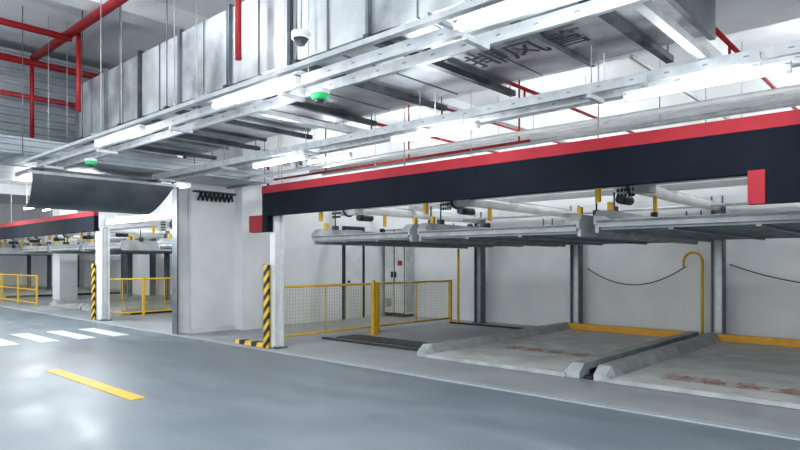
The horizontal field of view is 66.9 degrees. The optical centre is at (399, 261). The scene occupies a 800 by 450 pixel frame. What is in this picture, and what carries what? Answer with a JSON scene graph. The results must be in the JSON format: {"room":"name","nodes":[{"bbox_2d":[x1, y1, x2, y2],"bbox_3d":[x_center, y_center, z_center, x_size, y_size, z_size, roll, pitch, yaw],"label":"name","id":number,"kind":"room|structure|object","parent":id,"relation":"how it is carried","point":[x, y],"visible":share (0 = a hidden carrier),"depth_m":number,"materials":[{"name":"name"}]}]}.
{"room":"parking garage","nodes":[
{"label":"parking garage","id":0,"kind":"room"},
{"bbox_2d":[0,203,20,284],"bbox_3d":[-33.948,-1.200,33.864,0.200,5.600,22.400,0,0,42],"label":"wall","id":1,"kind":"structure","parent":0,"point":[9,264],"depth_m":41.59,"materials":[{"name":"white paint"}]},
{"bbox_2d":[172,187,190,334],"bbox_3d":[-4.843,-0.020,13.415,0.220,3.240,0.325,0,0,42],"label":"wall column","id":2,"kind":"structure","parent":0,"point":[181,197],"depth_m":13.39,"materials":[{"name":"white paint"}]},
{"bbox_2d":[185,121,392,329],"bbox_3d":[-2.419,-1.200,15.877,0.550,5.600,6.570,0,0,42],"label":"wall","id":3,"kind":"structure","parent":0,"point":[228,260],"depth_m":14.40,"materials":[{"name":"white paint"}]},
{"bbox_2d":[191,325,235,332],"bbox_3d":[-4.261,1.540,13.868,0.030,0.120,1.120,0,0,42],"label":"baseboard","id":4,"kind":"structure","parent":3,"relation":"attached to","point":[226,327],"depth_m":13.84,"materials":[{"name":"white paint"}]},
{"bbox_2d":[192,190,235,202],"bbox_3d":[-4.236,-1.485,13.825,0.115,0.230,1.050,0,0,42],"label":"bracket","id":5,"kind":"object","parent":3,"relation":"attached to","point":[222,194],"visible":1,"depth_m":13.79,"materials":[{"name":"black metal"}]},
{"bbox_2d":[283,159,321,169],"bbox_3d":[-2.515,-2.580,15.741,0.089,0.260,1.300,0,0,42],"label":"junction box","id":6,"kind":"object","parent":3,"relation":"attached to","point":[299,163],"visible":0.37,"depth_m":15.62,"materials":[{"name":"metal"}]},
{"bbox_2d":[342,226,364,318],"bbox_3d":[-1.292,0.293,17.082,0.085,2.586,0.830,0,0,42],"label":"door","id":7,"kind":"structure","parent":3,"relation":"in","point":[353,257],"depth_m":17.06,"materials":[{"name":"metal"}]},
{"bbox_2d":[0,285,799,449],"bbox_3d":[-12.875,1.744,14.825,57.000,0.312,22.600,0,0,42],"label":"floor","id":8,"kind":"structure","parent":0,"point":[199,394],"depth_m":6.99,"materials":[{"name":"grey concrete"}]},
{"bbox_2d":[0,338,20,346],"bbox_3d":[-8.188,1.596,12.250,2.000,0.008,0.340,0,0,42],"label":"crosswalk stripe","id":9,"kind":"object","parent":8,"relation":"on","point":[3,342],"visible":1,"depth_m":11.82,"materials":[{"name":"white paint"}]},
{"bbox_2d":[0,274,37,305],"bbox_3d":[-17.757,1.029,26.027,12.760,1.118,0.060,0,0,42],"label":"mesh fence","id":10,"kind":"object","parent":8,"relation":"on","point":[8,287],"visible":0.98,"depth_m":23.15,"materials":[{"name":"metal"}]},
{"bbox_2d":[11,333,58,342],"bbox_3d":[-7.716,1.596,12.768,2.000,0.008,0.340,0,0,42],"label":"crosswalk stripe","id":11,"kind":"object","parent":8,"relation":"on","point":[29,336],"visible":1,"depth_m":12.76,"materials":[{"name":"white paint"}]},
{"bbox_2d":[3,287,85,290],"bbox_3d":[-19.133,1.485,31.349,2.924,0.190,5.280,0,0,42],"label":"pallet","id":12,"kind":"object","parent":8,"relation":"on","point":[40,288],"visible":0.1,"depth_m":32.08,"materials":[{"name":"grey metal"}]},
{"bbox_2d":[3,288,119,297],"bbox_3d":[-16.840,1.485,29.263,2.924,0.190,5.280,0,0,42],"label":"pallet","id":13,"kind":"object","parent":8,"relation":"on","point":[86,291],"visible":0.57,"depth_m":28.90,"materials":[{"name":"grey metal"}]},
{"bbox_2d":[0,237,126,293],"bbox_3d":[-18.173,0.144,30.050,7.010,2.888,6.470,0,0,42],"label":"frame","id":14,"kind":"object","parent":8,"relation":"on","point":[33,240],"visible":0.41,"depth_m":30.20,"materials":[{"name":"metal"}]},
{"bbox_2d":[0,241,118,254],"bbox_3d":[-16.854,-0.665,29.248,2.940,0.630,5.220,0,0,42],"label":"pallet","id":15,"kind":"object","parent":14,"relation":"in","point":[4,250],"visible":0.31,"depth_m":26.91,"materials":[{"name":"grey metal"}]},
{"bbox_2d":[53,209,76,299],"bbox_3d":[-14.412,-1.204,26.026,0.850,5.584,0.700,0,0,42],"label":"pier","id":16,"kind":"object","parent":8,"relation":"on","point":[64,265],"visible":0.36,"depth_m":25.73,"materials":[{"name":"white paint"}]},
{"bbox_2d":[47,330,95,339],"bbox_3d":[-7.245,1.596,13.285,2.000,0.008,0.340,0,0,42],"label":"crosswalk stripe","id":17,"kind":"object","parent":8,"relation":"on","point":[62,333],"visible":1,"depth_m":13.29,"materials":[{"name":"white paint"}]},
{"bbox_2d":[45,369,145,400],"bbox_3d":[-4.105,1.596,8.007,2.850,0.008,0.180,0,0,42],"label":"lane marking","id":18,"kind":"object","parent":8,"relation":"on","point":[121,393],"visible":1,"depth_m":7.80,"materials":[{"name":"paint"}]},
{"bbox_2d":[22,212,171,295],"bbox_3d":[-8.351,0.144,21.112,14.970,2.888,6.470,0,0,42],"label":"frame","id":19,"kind":"object","parent":8,"relation":"on","point":[155,221],"visible":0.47,"depth_m":21.34,"materials":[{"name":"metal"}]},
{"bbox_2d":[22,237,152,253],"bbox_3d":[-12.268,-0.665,25.076,2.940,0.630,5.220,0,0,42],"label":"pallet","id":20,"kind":"object","parent":19,"relation":"in","point":[26,249],"visible":0.38,"depth_m":24.06,"materials":[{"name":"grey metal"}]},
{"bbox_2d":[49,238,171,253],"bbox_3d":[-9.975,-0.665,22.989,2.940,0.630,5.220,0,0,42],"label":"pallet","id":21,"kind":"object","parent":19,"relation":"in","point":[61,248],"visible":0.32,"depth_m":22.05,"materials":[{"name":"grey metal"}]},
{"bbox_2d":[82,230,171,251],"bbox_3d":[-7.645,-0.665,20.869,3.040,0.630,5.220,0,0,42],"label":"pallet","id":22,"kind":"object","parent":19,"relation":"in","point":[128,245],"visible":0.41,"depth_m":18.58,"materials":[{"name":"grey metal"}]},
{"bbox_2d":[157,234,171,248],"bbox_3d":[-3.799,-0.665,17.369,2.840,0.630,5.220,0,0,42],"label":"pallet","id":23,"kind":"object","parent":19,"relation":"in","point":[163,243],"visible":0.07,"depth_m":16.34,"materials":[{"name":"grey metal"}]},
{"bbox_2d":[27,231,169,299],"bbox_3d":[-12.449,0.219,25.768,20.620,2.738,0.160,0,0,42],"label":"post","id":24,"kind":"object","parent":8,"relation":"on","point":[166,254],"visible":0.19,"depth_m":24.28,"materials":[{"name":"grey metal"}]},
{"bbox_2d":[95,228,111,320],"bbox_3d":[-8.105,0.337,16.501,0.500,2.503,0.300,0,0,42],"label":"steel column","id":25,"kind":"structure","parent":8,"relation":"on","point":[103,235],"depth_m":16.44,"materials":[{"name":"white metal"}]},
{"bbox_2d":[91,264,95,319],"bbox_3d":[-8.315,0.818,16.597,0.140,1.536,0.240,0,0,42],"label":"guard","id":26,"kind":"object","parent":25,"relation":"attached to","point":[93,266],"visible":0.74,"depth_m":16.50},
{"bbox_2d":[79,328,128,335],"bbox_3d":[-6.774,1.596,13.803,2.000,0.008,0.340,0,0,42],"label":"crosswalk stripe","id":27,"kind":"object","parent":8,"relation":"on","point":[100,331],"visible":1,"depth_m":13.66,"materials":[{"name":"white paint"}]},
{"bbox_2d":[49,295,171,309],"bbox_3d":[-9.962,1.485,23.004,2.924,0.190,5.280,0,0,42],"label":"pallet","id":28,"kind":"object","parent":8,"relation":"on","point":[66,303],"visible":0.43,"depth_m":22.47,"materials":[{"name":"grey metal"}]},
{"bbox_2d":[82,300,171,314],"bbox_3d":[-7.632,1.485,20.884,3.024,0.190,5.280,0,0,42],"label":"pallet","id":29,"kind":"object","parent":8,"relation":"on","point":[87,307],"visible":0.38,"depth_m":19.94,"materials":[{"name":"grey metal"}]},
{"bbox_2d":[110,277,171,315],"bbox_3d":[-6.486,1.029,19.320,0.140,1.118,6.090,0,0,42],"label":"mesh fence","id":30,"kind":"object","parent":8,"relation":"on","point":[143,290],"visible":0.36,"depth_m":18.02,"materials":[{"name":"metal"}]},
{"bbox_2d":[235,339,262,346],"bbox_3d":[-2.847,1.546,11.581,0.900,0.081,0.150,0,0,42],"label":"wheel stop","id":31,"kind":"object","parent":8,"relation":"on","point":[239,341],"visible":0.93,"depth_m":11.53,"materials":[{"name":"rubber"}]},
{"bbox_2d":[269,215,287,348],"bbox_3d":[-2.273,0.337,11.194,0.250,2.503,0.300,0,0,42],"label":"steel column","id":32,"kind":"structure","parent":8,"relation":"on","point":[277,236],"depth_m":11.18,"materials":[{"name":"white metal"}]},
{"bbox_2d":[263,265,269,348],"bbox_3d":[-2.390,0.818,11.207,0.140,1.536,0.240,0,0,42],"label":"guard","id":33,"kind":"object","parent":32,"relation":"attached to","point":[266,268],"visible":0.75,"depth_m":11.12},
{"bbox_2d":[284,280,453,337],"bbox_3d":[-0.602,1.029,13.899,0.140,1.118,5.890,0,0,42],"label":"mesh fence","id":34,"kind":"object","parent":8,"relation":"on","point":[378,284],"visible":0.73,"depth_m":13.72,"materials":[{"name":"metal"}]},
{"bbox_2d":[368,280,379,334],"bbox_3d":[-0.574,0.994,13.218,0.180,1.188,0.180,0,0,42],"label":"gate post","id":35,"kind":"object","parent":8,"relation":"on","point":[373,283],"visible":1,"depth_m":13.19,"materials":[{"name":"yellow metal"}]},
{"bbox_2d":[384,229,414,316],"bbox_3d":[-0.036,0.319,17.798,0.830,2.538,0.480,0,0,42],"label":"tall cabinet","id":36,"kind":"object","parent":8,"relation":"on","point":[399,262],"visible":0.84,"depth_m":17.60,"materials":[{"name":"white metal"}]},
{"bbox_2d":[0,305,799,440],"bbox_3d":[-10.058,1.593,17.920,56.600,0.014,0.130,0,0,42],"label":"floor line","id":37,"kind":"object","parent":8,"relation":"on","point":[651,413],"depth_m":7.47,"materials":[{"name":"white paint"}]},
{"bbox_2d":[322,322,522,350],"bbox_3d":[0.930,1.569,13.147,2.880,0.038,4.400,0,0,42],"label":"floor track","id":38,"kind":"object","parent":8,"relation":"on","point":[417,344],"visible":0.64,"depth_m":12.10,"materials":[{"name":"metal"}]},
{"bbox_2d":[456,249,460,322],"bbox_3d":[1.497,0.605,15.538,0.140,1.890,0.133,0,0,42],"label":"pole","id":39,"kind":"object","parent":38,"relation":"on","point":[457,321],"visible":1,"depth_m":15.51,"materials":[{"name":"metal"}]},
{"bbox_2d":[319,176,747,333],"bbox_3d":[5.532,0.144,8.479,15.710,2.888,6.470,0,0,42],"label":"frame","id":40,"kind":"object","parent":8,"relation":"on","point":[669,195],"visible":0.58,"depth_m":11.97,"materials":[{"name":"metal"}]},
{"bbox_2d":[312,207,553,248],"bbox_3d":[0.949,-0.665,13.049,2.640,0.630,5.220,0,0,42],"label":"pallet","id":41,"kind":"object","parent":40,"relation":"in","point":[407,237],"visible":0.66,"depth_m":11.89,"materials":[{"name":"grey metal"}]},
{"bbox_2d":[417,202,697,246],"bbox_3d":[3.101,-0.665,11.090,2.940,0.630,5.220,0,0,42],"label":"pallet","id":42,"kind":"object","parent":40,"relation":"in","point":[579,229],"visible":0.71,"depth_m":9.80,"materials":[{"name":"grey metal"}]},
{"bbox_2d":[593,192,799,241],"bbox_3d":[5.394,-0.685,9.004,2.940,0.590,5.220,0,0,42],"label":"pallet","id":43,"kind":"object","parent":40,"relation":"in","point":[775,224],"visible":0.98,"depth_m":7.88,"materials":[{"name":"grey metal"}]},
{"bbox_2d":[417,322,698,378],"bbox_3d":[3.115,1.485,11.105,2.924,0.190,5.280,0,0,42],"label":"pallet","id":44,"kind":"object","parent":8,"relation":"on","point":[608,343],"visible":0.91,"depth_m":10.65,"materials":[{"name":"grey metal"}]},
{"bbox_2d":[509,345,594,356],"bbox_3d":[2.515,1.514,10.335,1.672,0.001,0.404,0,0,42],"label":"lettering","id":45,"kind":"object","parent":44,"relation":"on","point":[531,349],"visible":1,"depth_m":10.23,"materials":[{"name":"red paint"}]},
{"bbox_2d":[584,372,594,379],"bbox_3d":[6.564,1.564,7.987,6.320,0.048,5.150,0,0,42],"label":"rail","id":46,"kind":"object","parent":8,"relation":"on","point":[588,376],"visible":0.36,"depth_m":8.18,"materials":[{"name":"black metal"}]},
{"bbox_2d":[682,251,703,334],"bbox_3d":[6.019,0.682,12.370,0.466,1.812,0.152,0,0,42],"label":"pipe","id":47,"kind":"object","parent":8,"relation":"on","point":[690,252],"visible":0.88,"depth_m":12.26,"materials":[{"name":"metal"}]},
{"bbox_2d":[593,332,799,409],"bbox_3d":[5.408,1.485,9.019,2.924,0.190,5.280,0,0,42],"label":"pallet","id":48,"kind":"object","parent":8,"relation":"on","point":[768,362],"visible":1,"depth_m":8.49,"materials":[{"name":"grey metal"}]},
{"bbox_2d":[660,374,799,394],"bbox_3d":[4.135,1.514,7.509,1.672,0.001,0.404,0,0,42],"label":"lettering","id":49,"kind":"object","parent":48,"relation":"on","point":[684,377],"visible":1,"depth_m":7.48,"materials":[{"name":"red paint"}]},
{"bbox_2d":[0,0,799,203],"bbox_3d":[-11.192,-4.125,16.674,57.000,0.250,17.600,0,0,42],"label":"ceiling","id":50,"kind":"structure","parent":0,"point":[62,17],"depth_m":11.13,"materials":[{"name":"paint"}]},
{"bbox_2d":[0,180,103,238],"bbox_3d":[-18.858,-2.418,26.117,28.950,3.156,0.270,0,0,42],"label":"fascia beam","id":51,"kind":"structure","parent":50,"relation":"attached to","point":[89,221],"depth_m":18.35,"materials":[{"name":"dark painted steel"},{"name":"red painted steel"}]},
{"bbox_2d":[0,6,273,188],"bbox_3d":[-5.422,-2.829,11.018,1.450,2.334,6.600,0,0,42],"label":"air duct","id":52,"kind":"object","parent":50,"relation":"hanging from","point":[13,148],"visible":0.73,"depth_m":11.00,"materials":[{"name":"metal"}]},
{"bbox_2d":[15,167,176,214],"bbox_3d":[-5.642,-1.320,11.333,1.000,0.760,2.570,0,0,42],"label":"hanging sign","id":53,"kind":"object","parent":52,"relation":"attached to","point":[50,188],"visible":0.9,"depth_m":10.91,"materials":[{"name":"metal"}]},
{"bbox_2d":[291,0,310,46],"bbox_3d":[-0.895,-2.740,5.479,0.180,1.560,0.177,0,0,42],"label":"security camera","id":54,"kind":"object","parent":50,"relation":"hanging from","point":[301,36],"visible":1,"depth_m":5.44,"materials":[{"name":"white paint"}]},
{"bbox_2d":[307,121,352,163],"bbox_3d":[-1.300,-2.922,11.053,1.200,2.147,0.060,0,0,42],"label":"lamp","id":55,"kind":"object","parent":50,"relation":"hanging from","point":[349,154],"visible":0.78,"depth_m":11.01,"materials":[{"name":"white glowing plastic diffuser"},{"name":"white painted metal"}]},
{"bbox_2d":[37,0,651,169],"bbox_3d":[0.281,-2.763,4.543,16.700,2.466,0.352,0,0,42],"label":"tray","id":56,"kind":"object","parent":50,"relation":"hanging from","point":[469,43],"visible":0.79,"depth_m":4.94,"materials":[{"name":"metal"}]},
{"bbox_2d":[84,157,96,166],"bbox_3d":[-4.523,-1.465,8.848,0.170,0.130,0.170,0,0,42],"label":"indicator light","id":57,"kind":"object","parent":56,"relation":"attached to","point":[91,162],"visible":1,"depth_m":8.79,"materials":[{"name":"green plastic"}]},
{"bbox_2d":[18,0,504,163],"bbox_3d":[0.076,-1.625,4.318,16.700,0.070,0.310,0,0,42],"label":"strut","id":58,"kind":"object","parent":56,"relation":"attached to","point":[440,18],"visible":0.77,"depth_m":4.86,"materials":[{"name":"metal"}]},
{"bbox_2d":[94,125,144,146],"bbox_3d":[-3.410,-1.534,7.322,1.300,0.111,0.060,0,0,42],"label":"lamp","id":59,"kind":"object","parent":58,"relation":"attached to","point":[137,129],"visible":1,"depth_m":7.24,"materials":[{"name":"white plastic"}]},
{"bbox_2d":[211,72,300,109],"bbox_3d":[-1.317,-1.534,5.417,1.300,0.111,0.060,0,0,42],"label":"lamp","id":60,"kind":"object","parent":58,"relation":"attached to","point":[295,77],"visible":1,"depth_m":5.33,"materials":[{"name":"white plastic"}]},
{"bbox_2d":[453,0,555,32],"bbox_3d":[0.842,-1.534,3.452,1.300,0.111,0.060,0,0,42],"label":"lamp","id":61,"kind":"object","parent":58,"relation":"attached to","point":[505,8],"visible":1,"depth_m":3.67,"materials":[{"name":"white plastic"}]},
{"bbox_2d":[310,87,328,102],"bbox_3d":[-0.714,-1.475,5.382,0.170,0.110,0.170,0,0,42],"label":"indicator light","id":62,"kind":"object","parent":56,"relation":"attached to","point":[318,94],"visible":1,"depth_m":5.32,"materials":[{"name":"green plastic"}]},
{"bbox_2d":[195,1,714,133],"bbox_3d":[1.675,-1.698,4.627,7.820,0.065,2.700,0,0,42],"label":"strut","id":63,"kind":"object","parent":56,"relation":"on","point":[650,10],"visible":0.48,"depth_m":4.70,"materials":[{"name":"metal"}]},
{"bbox_2d":[79,0,673,159],"bbox_3d":[-1.231,-2.948,7.711,8.270,2.096,2.390,0,0,42],"label":"hanger","id":64,"kind":"object","parent":50,"relation":"hanging from","point":[612,18],"visible":0.59,"depth_m":7.02,"materials":[{"name":"grey metal"}]},
{"bbox_2d":[76,0,715,157],"bbox_3d":[-1.255,-2.460,7.666,9.075,0.950,2.120,0,0,42],"label":"air duct","id":65,"kind":"object","parent":64,"relation":"on","point":[333,24],"visible":0.54,"depth_m":6.56,"materials":[{"name":"grey metal"}]},
{"bbox_2d":[463,27,590,67],"bbox_3d":[1.158,-1.990,5.662,1.230,0.001,0.405,0,0,42],"label":"lettering","id":66,"kind":"object","parent":65,"relation":"attached to","point":[525,49],"visible":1,"depth_m":5.64},
{"bbox_2d":[152,40,799,181],"bbox_3d":[2.326,-2.758,5.305,18.700,2.476,0.352,0,0,42],"label":"tray","id":67,"kind":"object","parent":50,"relation":"hanging from","point":[598,92],"visible":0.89,"depth_m":6.13,"materials":[{"name":"metal"}]},
{"bbox_2d":[252,147,307,168],"bbox_3d":[-1.737,-1.504,8.692,1.250,0.191,0.060,0,0,42],"label":"lamp","id":68,"kind":"object","parent":67,"relation":"attached to","point":[302,156],"visible":1,"depth_m":8.62,"materials":[{"name":"white plastic"}]},
{"bbox_2d":[390,113,479,143],"bbox_3d":[0.363,-1.504,6.781,1.250,0.191,0.060,0,0,42],"label":"lamp","id":69,"kind":"object","parent":67,"relation":"attached to","point":[474,124],"visible":1,"depth_m":6.72,"materials":[{"name":"white plastic"}]},
{"bbox_2d":[623,52,791,101],"bbox_3d":[2.434,-1.504,4.897,1.250,0.191,0.060,0,0,42],"label":"lamp","id":70,"kind":"object","parent":67,"relation":"attached to","point":[783,66],"visible":1,"depth_m":4.82,"materials":[{"name":"white plastic"}]},
{"bbox_2d":[248,40,799,180],"bbox_3d":[5.304,-2.856,8.355,20.800,2.279,5.300,0,0,42],"label":"bundle","id":71,"kind":"object","parent":50,"relation":"hanging from","point":[707,111],"visible":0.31,"depth_m":9.54,"materials":[{"name":"metal"}]},
{"bbox_2d":[249,61,799,232],"bbox_3d":[3.812,-2.273,5.489,17.750,3.446,0.270,0,0,42],"label":"fascia beam","id":72,"kind":"structure","parent":50,"relation":"attached to","point":[764,148],"depth_m":6.87,"materials":[{"name":"dark navy painted steel"},{"name":"red paint"}]},
{"bbox_2d":[21,67,799,338],"bbox_3d":[-5.337,-1.200,23.109,57.000,5.600,0.200,0,0,42],"label":"wall","id":73,"kind":"structure","parent":0,"point":[525,285],"depth_m":13.78,"materials":[{"name":"white paint"}]},
{"bbox_2d":[0,0,799,195],"bbox_3d":[-6.970,-3.650,12.697,45.000,0.700,17.400,0,0,42],"label":"trim","id":74,"kind":"structure","parent":73,"relation":"attached to","point":[732,16],"depth_m":9.13,"materials":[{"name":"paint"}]},
{"bbox_2d":[0,46,176,183],"bbox_3d":[-9.011,-2.723,10.193,2.350,2.166,9.950,0,0,42],"label":"wall","id":75,"kind":"structure","parent":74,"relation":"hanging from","point":[62,86],"depth_m":11.16,"materials":[{"name":"metal"}]},
{"bbox_2d":[0,0,797,185],"bbox_3d":[1.915,-2.600,4.883,20.740,2.400,16.800,0,0,42],"label":"pipe","id":76,"kind":"object","parent":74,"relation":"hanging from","point":[109,6],"visible":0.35,"depth_m":9.85,"materials":[{"name":"metal"}]},
{"bbox_2d":[587,266,686,284],"bbox_3d":[5.174,0.297,13.375,2.190,0.434,0.049,0,0,42],"label":"hanging cable","id":77,"kind":"object","parent":73,"relation":"attached to","point":[685,266],"visible":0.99,"depth_m":13.29,"materials":[{"name":"black rubber"}]},
{"bbox_2d":[729,264,799,282],"bbox_3d":[7.725,0.240,11.053,3.090,0.419,0.049,0,0,42],"label":"hanging cable","id":78,"kind":"object","parent":73,"relation":"attached to","point":[729,264],"visible":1,"depth_m":11.68,"materials":[{"name":"black rubber"}]}
]}

